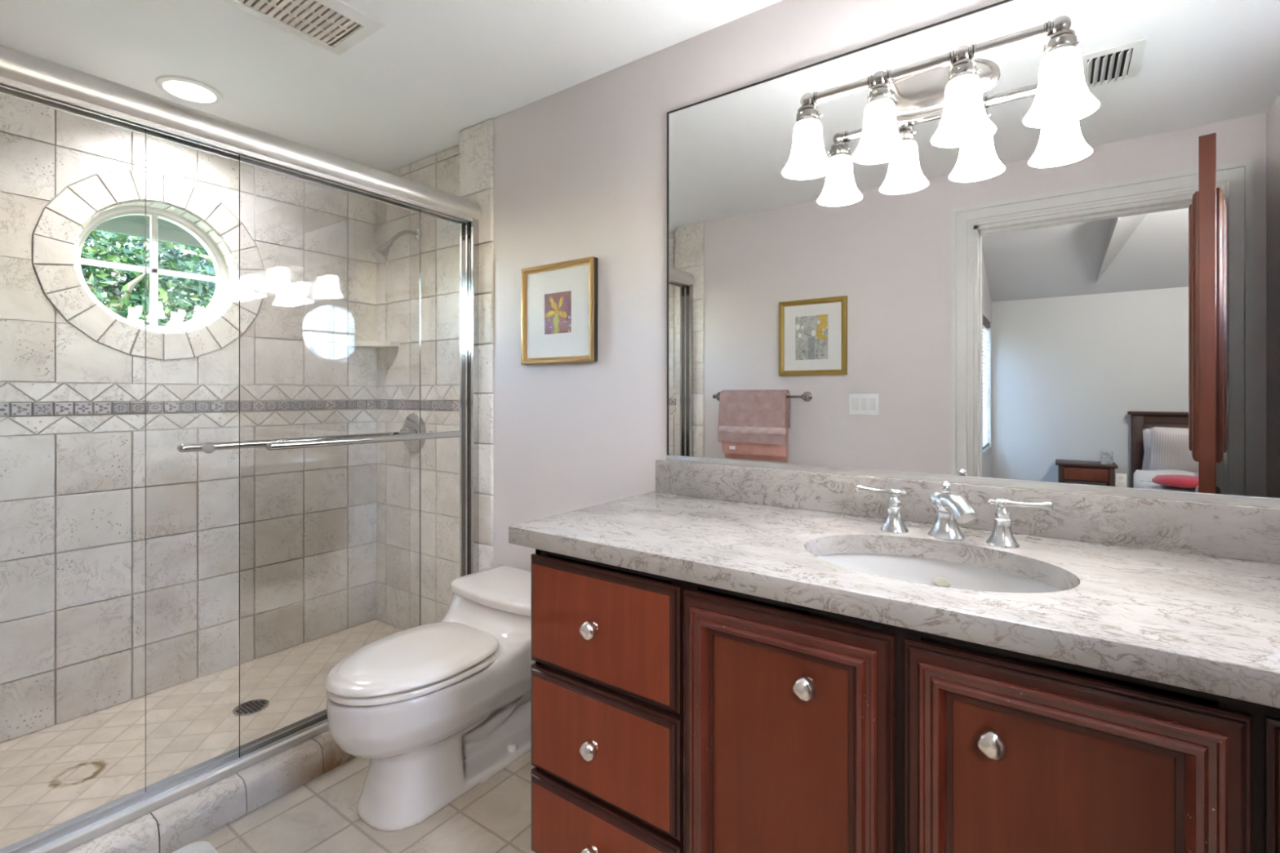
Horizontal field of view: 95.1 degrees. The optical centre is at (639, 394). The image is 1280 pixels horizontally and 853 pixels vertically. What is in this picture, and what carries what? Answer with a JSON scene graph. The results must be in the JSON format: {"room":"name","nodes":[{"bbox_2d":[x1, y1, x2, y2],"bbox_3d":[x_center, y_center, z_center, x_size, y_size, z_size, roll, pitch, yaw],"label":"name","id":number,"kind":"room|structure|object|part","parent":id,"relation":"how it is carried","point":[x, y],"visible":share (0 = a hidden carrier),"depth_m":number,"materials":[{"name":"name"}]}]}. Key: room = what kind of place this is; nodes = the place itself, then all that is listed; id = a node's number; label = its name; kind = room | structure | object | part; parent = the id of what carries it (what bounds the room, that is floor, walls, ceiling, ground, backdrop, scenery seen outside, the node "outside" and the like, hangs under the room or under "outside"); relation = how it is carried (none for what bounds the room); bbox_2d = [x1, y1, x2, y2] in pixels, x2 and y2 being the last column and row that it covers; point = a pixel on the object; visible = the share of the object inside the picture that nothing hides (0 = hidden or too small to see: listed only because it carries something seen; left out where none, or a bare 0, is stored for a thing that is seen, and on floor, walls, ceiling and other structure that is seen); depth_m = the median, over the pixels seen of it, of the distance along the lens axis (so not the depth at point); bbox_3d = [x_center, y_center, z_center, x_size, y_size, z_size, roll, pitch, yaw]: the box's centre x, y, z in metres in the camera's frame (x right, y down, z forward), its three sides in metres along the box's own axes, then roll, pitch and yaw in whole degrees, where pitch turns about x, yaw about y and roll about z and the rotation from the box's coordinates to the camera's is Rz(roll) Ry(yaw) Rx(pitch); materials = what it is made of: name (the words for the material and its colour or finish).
{"room":"bathroom","nodes":[
{"label":"bathroom","id":0,"kind":"room"},
{"bbox_2d":[0,93,377,742],"bbox_3d":[-2.030,0.070,2.315,0.208,2.420,2.220,0,0,35],"label":"wall","id":1,"kind":"structure","parent":0,"point":[73,373],"depth_m":2.35,"materials":[{"name":"beige tile"}]},
{"bbox_2d":[74,205,228,332],"bbox_3d":[-1.983,-0.505,2.392,0.045,0.509,0.509,0,0,35],"label":"window","id":2,"kind":"structure","parent":1,"relation":"in","point":[221,279],"depth_m":2.39,"materials":[{"name":"white wood"}]},
{"bbox_2d":[0,618,535,852],"bbox_3d":[-0.509,1.228,1.234,3.940,0.105,2.220,0,0,35],"label":"floor","id":3,"kind":"structure","parent":0,"point":[53,775],"depth_m":1.84,"materials":[{"name":"tile"}]},
{"bbox_2d":[172,840,218,852],"bbox_3d":[-1.161,1.188,1.185,0.465,0.022,0.625,0,0,35],"label":"bath mat","id":4,"kind":"object","parent":3,"relation":"on","point":[202,846],"visible":1,"depth_m":1.52,"materials":[{"name":"white fabric"}]},
{"bbox_2d":[63,730,355,852],"bbox_3d":[-1.204,1.160,1.749,0.210,0.100,1.782,0,0,35],"label":"shower curb","id":5,"kind":"object","parent":3,"relation":"on","point":[167,828],"depth_m":1.64,"materials":[{"name":"tile"}]},
{"bbox_2d":[0,44,480,852],"bbox_3d":[-1.215,0.147,1.757,0.100,1.927,1.759,0,0,35],"label":"frame","id":6,"kind":"object","parent":5,"relation":"on","point":[25,77],"visible":0.91,"depth_m":1.74,"materials":[{"name":"silver metal"}]},
{"bbox_3d":[-1.214,-0.767,1.756,0.097,0.098,1.759,0,0,35],"label":"header rail","id":7,"kind":"part","parent":6,"relation":"part of","materials":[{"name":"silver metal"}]},
{"bbox_2d":[145,128,471,791],"bbox_3d":[-1.030,0.177,2.026,0.163,1.838,1.064,0,0,35],"label":"door","id":8,"kind":"structure","parent":6,"relation":"in","point":[282,444],"depth_m":1.87,"materials":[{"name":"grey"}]},
{"bbox_3d":[-1.287,0.157,1.738,0.044,0.032,0.032,0,0,35],"label":"bar post","id":9,"kind":"part","parent":8,"relation":"part of","materials":[{"name":"silver metal"}]},
{"bbox_3d":[-0.939,0.157,2.227,0.044,0.032,0.032,0,0,35],"label":"bar post","id":10,"kind":"part","parent":8,"relation":"part of","materials":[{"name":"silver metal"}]},
{"bbox_2d":[232,698,269,715],"bbox_3d":[-1.460,1.173,2.199,0.116,0.004,0.116,0,0,35],"label":"shower drain","id":11,"kind":"object","parent":3,"relation":"on","point":[254,706],"visible":0.98,"depth_m":2.19,"materials":[{"name":"silver metal"}]},
{"bbox_2d":[324,564,535,831],"bbox_3d":[-0.589,0.939,1.889,0.509,0.522,0.812,0,0,35],"label":"toilet","id":12,"kind":"object","parent":3,"relation":"on","point":[435,713],"visible":0.87,"depth_m":1.71,"materials":[{"name":"white ceramic"}]},
{"bbox_3d":[-0.679,0.812,1.763,0.372,0.018,0.491,0,0,35],"label":"seat","id":13,"kind":"part","parent":12,"relation":"part of","materials":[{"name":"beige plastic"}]},
{"bbox_3d":[-0.681,0.781,1.760,0.374,0.033,0.494,0,0,35],"label":"seat lid","id":14,"kind":"part","parent":12,"relation":"part of","materials":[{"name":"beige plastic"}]},
{"bbox_3d":[-0.440,0.697,2.099,0.508,0.038,0.289,0,0,35],"label":"tank lid","id":15,"kind":"part","parent":12,"relation":"part of","materials":[{"name":"white ceramic"}]},
{"bbox_2d":[531,548,1279,852],"bbox_3d":[0.602,0.781,1.147,1.721,0.838,0.664,0,0,35],"label":"vanity cabinet","id":16,"kind":"object","parent":3,"relation":"on","point":[669,715],"visible":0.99,"depth_m":0.99,"materials":[{"name":"brown wood"}]},
{"bbox_3d":[-0.109,0.769,1.269,0.039,0.044,0.038,0,0,35],"label":"knob","id":17,"kind":"part","parent":16,"relation":"part of","materials":[{"name":"grey metal"}]},
{"bbox_3d":[-0.109,0.509,1.269,0.039,0.044,0.038,0,0,35],"label":"knob","id":18,"kind":"part","parent":16,"relation":"part of","materials":[{"name":"grey metal"}]},
{"bbox_3d":[-0.109,0.999,1.269,0.039,0.044,0.038,0,0,35],"label":"knob","id":19,"kind":"part","parent":16,"relation":"part of","materials":[{"name":"grey metal"}]},
{"bbox_3d":[-0.092,1.003,1.293,0.421,0.194,0.022,0,0,35],"label":"drawer","id":20,"kind":"part","parent":16,"relation":"part of","materials":[{"name":"brown wood"}]},
{"bbox_3d":[-0.092,0.773,1.293,0.421,0.242,0.022,0,0,35],"label":"drawer","id":21,"kind":"part","parent":16,"relation":"part of","materials":[{"name":"brown wood"}]},
{"bbox_3d":[-0.092,0.513,1.293,0.421,0.254,0.022,0,0,35],"label":"drawer","id":22,"kind":"part","parent":16,"relation":"part of","materials":[{"name":"brown wood"}]},
{"bbox_3d":[0.249,0.744,1.055,0.263,0.580,0.010,0,0,35],"label":"panel","id":23,"kind":"part","parent":16,"relation":"part of","materials":[{"name":"brown wood"}]},
{"bbox_3d":[0.241,0.744,1.044,0.347,0.664,0.026,0,0,35],"label":"moulding","id":24,"kind":"part","parent":16,"relation":"part of","materials":[{"name":"brown wood"}]},
{"bbox_3d":[0.247,0.744,1.052,0.395,0.712,0.020,0,0,35],"label":"cabinet door","id":25,"kind":"part","parent":16,"relation":"part of","materials":[{"name":"brown wood"}]},
{"bbox_3d":[0.283,0.501,1.003,0.039,0.044,0.038,0,0,35],"label":"knob","id":26,"kind":"part","parent":16,"relation":"part of","materials":[{"name":"grey metal"}]},
{"bbox_2d":[508,459,1279,708],"bbox_3d":[0.589,0.289,1.173,1.777,0.146,0.643,0,0,35],"label":"countertop","id":27,"kind":"structure","parent":16,"relation":"on","point":[1181,593],"depth_m":1.15,"materials":[{"name":"stone"}]},
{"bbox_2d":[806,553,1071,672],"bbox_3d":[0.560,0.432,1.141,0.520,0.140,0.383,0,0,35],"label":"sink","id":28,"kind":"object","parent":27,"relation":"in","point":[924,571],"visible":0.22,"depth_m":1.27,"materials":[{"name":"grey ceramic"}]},
{"bbox_2d":[855,480,1053,548],"bbox_3d":[0.685,0.258,1.314,0.094,0.125,0.389,0,0,-44],"label":"faucet","id":29,"kind":"object","parent":27,"relation":"on","point":[952,508],"visible":1,"depth_m":1.29,"materials":[{"name":"silver metal"}]},
{"bbox_3d":[0.574,0.230,1.397,0.114,0.020,0.018,0,0,37],"label":"lever","id":30,"kind":"part","parent":29,"relation":"part of","materials":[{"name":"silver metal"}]},
{"bbox_3d":[0.599,0.243,1.378,0.029,0.042,0.029,0,0,35],"label":"stem","id":31,"kind":"part","parent":29,"relation":"part of","materials":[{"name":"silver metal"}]},
{"bbox_3d":[0.599,0.291,1.378,0.060,0.058,0.060,0,0,35],"label":"handle","id":32,"kind":"part","parent":29,"relation":"part of","materials":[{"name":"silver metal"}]},
{"bbox_3d":[0.698,0.249,1.284,0.045,0.062,0.084,0,0,-11],"label":"spout","id":33,"kind":"part","parent":29,"relation":"part of","materials":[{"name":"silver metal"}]},
{"bbox_3d":[0.773,0.243,1.249,0.029,0.042,0.029,0,0,35],"label":"stem","id":34,"kind":"part","parent":29,"relation":"part of","materials":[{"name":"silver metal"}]},
{"bbox_3d":[0.773,0.291,1.249,0.060,0.058,0.060,0,0,35],"label":"handle","id":35,"kind":"part","parent":29,"relation":"part of","materials":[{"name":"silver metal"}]},
{"bbox_3d":[0.799,0.230,1.232,0.114,0.020,0.018,0,0,33],"label":"lever","id":36,"kind":"part","parent":29,"relation":"part of","materials":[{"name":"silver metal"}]},
{"bbox_3d":[0.507,0.501,0.844,0.039,0.044,0.038,0,0,35],"label":"knob","id":37,"kind":"part","parent":16,"relation":"part of","materials":[{"name":"grey metal"}]},
{"bbox_3d":[0.580,0.744,0.820,0.258,0.580,0.010,0,0,35],"label":"panel","id":38,"kind":"part","parent":16,"relation":"part of","materials":[{"name":"brown wood"}]},
{"bbox_3d":[0.571,0.744,0.808,0.342,0.664,0.026,0,0,35],"label":"moulding","id":39,"kind":"part","parent":16,"relation":"part of","materials":[{"name":"brown wood"}]},
{"bbox_3d":[0.578,0.744,0.818,0.390,0.712,0.020,0,0,35],"label":"cabinet door","id":40,"kind":"part","parent":16,"relation":"part of","materials":[{"name":"brown wood"}]},
{"bbox_3d":[0.938,0.513,0.561,0.470,0.254,0.022,0,0,35],"label":"drawer","id":41,"kind":"part","parent":16,"relation":"part of","materials":[{"name":"brown wood"}]},
{"bbox_2d":[0,0,782,173],"bbox_3d":[-0.485,-1.200,1.268,3.940,0.120,2.135,0,0,35],"label":"ceiling","id":42,"kind":"structure","parent":0,"point":[404,95],"depth_m":1.96,"materials":[{"name":"white paint"}]},
{"bbox_2d":[155,75,222,104],"bbox_3d":[-1.682,-1.135,2.190,0.202,0.010,0.202,0,0,35],"label":"recessed light","id":43,"kind":"object","parent":42,"relation":"in","point":[187,89],"visible":1,"depth_m":2.18,"materials":[{"name":"white plastic"}]},
{"bbox_2d":[222,0,384,55],"bbox_3d":[-1.029,-1.133,1.696,0.271,0.014,0.456,0,0,35],"label":"ceiling vent","id":44,"kind":"object","parent":42,"relation":"in","point":[335,26],"visible":1,"depth_m":1.76,"materials":[{"name":"white plastic"}]},
{"bbox_2d":[235,0,363,47],"bbox_3d":[-1.029,-1.132,1.696,0.187,0.008,0.372,0,0,35],"label":"grille","id":45,"kind":"object","parent":44,"relation":"attached to","point":[319,21],"depth_m":1.76,"materials":[{"name":"beige plastic"}]},
{"bbox_2d":[376,145,459,630],"bbox_3d":[-1.100,0.070,2.939,1.000,2.420,0.124,0,0,35],"label":"wall","id":46,"kind":"structure","parent":0,"point":[397,279],"depth_m":2.84,"materials":[{"name":"beige tile"}]},
{"bbox_2d":[337,340,399,348],"bbox_3d":[-1.351,-0.253,2.925,0.212,0.026,0.201,0,0,35],"label":"corner shelf","id":47,"kind":"object","parent":46,"relation":"attached to","point":[358,344],"visible":1,"depth_m":2.90,"materials":[{"name":"stone"}]},
{"bbox_2d":[371,228,422,262],"bbox_3d":[-1.144,-0.707,2.751,0.076,0.197,0.234,0,0,35],"label":"sprayer","id":48,"kind":"object","parent":46,"relation":"attached to","point":[380,254],"visible":0.99,"depth_m":2.70,"materials":[{"name":"silver metal"}]},
{"bbox_3d":[-1.123,-0.742,2.782,0.019,0.095,0.160,0,0,35],"label":"arm","id":49,"kind":"part","parent":48,"relation":"part of","materials":[{"name":"silver metal"}]},
{"bbox_2d":[390,413,426,452],"bbox_3d":[-1.128,0.186,2.834,0.195,0.192,0.077,0,0,35],"label":"shower valve","id":50,"kind":"object","parent":46,"relation":"attached to","point":[411,423],"visible":0.56,"depth_m":2.83,"materials":[{"name":"silver metal"}]},
{"bbox_2d":[479,0,1004,571],"bbox_3d":[0.483,0.070,1.767,2.940,2.420,0.200,0,0,35],"label":"wall","id":51,"kind":"structure","parent":0,"point":[580,171],"depth_m":2.07,"materials":[{"name":"grey paint"}]},
{"bbox_2d":[458,119,493,571],"bbox_3d":[-0.673,0.046,2.507,0.213,2.365,0.093,0,0,35],"label":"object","id":52,"kind":"structure","parent":51,"relation":"attached to","point":[476,142],"depth_m":2.43,"materials":[{"name":"tile"}]},
{"bbox_2d":[520,691,531,701],"bbox_3d":[-0.263,1.150,2.166,0.849,0.100,0.014,0,0,35],"label":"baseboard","id":53,"kind":"structure","parent":51,"relation":"attached to","point":[527,696],"depth_m":2.28,"materials":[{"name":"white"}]},
{"bbox_2d":[520,256,597,364],"bbox_3d":[-0.307,-0.303,2.187,0.365,0.371,0.029,0,0,35],"label":"framed picture","id":54,"kind":"object","parent":51,"relation":"attached to","point":[559,300],"visible":1,"depth_m":2.17,"materials":[{"name":"gold"}]},
{"bbox_2d":[544,290,571,334],"bbox_3d":[-0.307,-0.304,2.183,0.134,0.152,0.002,0,0,35],"label":"print","id":55,"kind":"object","parent":54,"relation":"attached to","point":[557,304],"depth_m":2.18},
{"bbox_2d":[655,459,1279,564],"bbox_3d":[0.775,0.268,1.423,1.765,0.104,0.020,0,0,35],"label":"backsplash","id":56,"kind":"structure","parent":51,"relation":"attached to","point":[1242,532],"depth_m":1.33,"materials":[{"name":"stone"}]},
{"bbox_2d":[666,0,1279,508],"bbox_3d":[0.791,-0.353,1.417,1.724,1.138,0.012,0,0,35],"label":"wall mirror","id":57,"kind":"object","parent":51,"relation":"attached to","point":[1091,304],"visible":1,"depth_m":1.36,"materials":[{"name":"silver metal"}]},
{"bbox_2d":[782,15,1099,179],"bbox_3d":[0.667,-0.698,1.383,0.656,0.243,0.200,0,0,35],"label":"vanity light","id":58,"kind":"object","parent":57,"relation":"attached to","point":[953,84],"visible":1,"depth_m":1.35,"materials":[{"name":"white glass"}]},
{"bbox_2d":[782,91,833,179],"bbox_3d":[0.431,-0.675,1.507,0.128,0.198,0.128,0,0,35],"label":"lampshade","id":59,"kind":"object","parent":58,"relation":"attached to","point":[808,159],"depth_m":1.48,"materials":[{"name":"white glass"}]},
{"bbox_2d":[851,69,908,164],"bbox_3d":[0.575,-0.675,1.405,0.128,0.198,0.128,0,0,35],"label":"lampshade","id":60,"kind":"object","parent":58,"relation":"attached to","point":[881,142],"depth_m":1.38,"materials":[{"name":"white glass"}]},
{"bbox_3d":[0.623,-0.755,1.445,0.019,0.019,0.122,0,0,35],"label":"arm","id":61,"kind":"part","parent":58,"relation":"part of","materials":[{"name":"silver metal"}]},
{"bbox_2d":[930,43,996,147],"bbox_3d":[0.718,-0.675,1.303,0.128,0.198,0.128,0,0,35],"label":"lampshade","id":62,"kind":"object","parent":58,"relation":"attached to","point":[965,121],"depth_m":1.28,"materials":[{"name":"white glass"}]},
{"bbox_2d":[1022,15,1099,128],"bbox_3d":[0.862,-0.675,1.201,0.128,0.198,0.128,0,0,35],"label":"lampshade","id":63,"kind":"object","parent":58,"relation":"attached to","point":[1063,96],"depth_m":1.19,"materials":[{"name":"white glass"}]},
{"bbox_3d":[-2.343,-0.985,2.710,0.760,0.030,4.700,0,0,35],"label":"soffit","id":64,"kind":"structure","parent":0,"visible":0},
{"bbox_2d":[94,215,204,248],"bbox_3d":[-2.645,-0.930,2.924,0.100,0.220,4.700,0,0,35],"label":"fascia","id":65,"kind":"object","parent":64,"relation":"attached to","point":[130,225],"visible":0.06,"depth_m":3.04,"materials":[{"name":"grey paint"}]},
{"label":"outside","id":66,"kind":"structure","parent":0,"visible":0},
{"bbox_3d":[-8.149,1.610,5.796,60.000,0.020,80.000,0,0,35],"label":"ground","id":67,"kind":"structure","parent":66,"visible":0},
{"bbox_2d":[80,229,216,325],"bbox_3d":[-4.308,-0.202,4.687,2.960,3.634,2.731,0,0,-43],"label":"leafy tree","id":68,"kind":"object","parent":67,"relation":"on","point":[118,285],"visible":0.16,"depth_m":4.77,"materials":[{"name":"green plant"}]},
{"bbox_2d":[84,231,216,307],"bbox_3d":[-7.103,-0.840,8.802,4.596,4.906,4.046,0,0,-8],"label":"leafy tree","id":69,"kind":"object","parent":67,"relation":"on","point":[171,254],"visible":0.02,"depth_m":7.78,"materials":[{"name":"green plant"}]},
{"bbox_2d":[125,271,209,324],"bbox_3d":[-6.001,0.082,6.804,3.555,3.068,3.328,0,0,35],"label":"shrub","id":70,"kind":"object","parent":67,"relation":"on","point":[180,271],"visible":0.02,"depth_m":6.85,"materials":[{"name":"green plant"}]},
{"bbox_2d":[129,247,216,319],"bbox_3d":[-4.572,-0.167,6.635,3.093,3.563,2.900,0,0,35],"label":"leafy tree","id":71,"kind":"object","parent":67,"relation":"on","point":[194,271],"visible":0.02,"depth_m":6.03,"materials":[{"name":"green plant"}]},
{"bbox_2d":[177,269,216,301],"bbox_3d":[-8.101,-1.064,12.432,4.677,5.353,4.163,0,0,8],"label":"leafy tree","id":72,"kind":"object","parent":67,"relation":"on","point":[180,269],"visible":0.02,"depth_m":10.99,"materials":[{"name":"green plant"}]}
]}

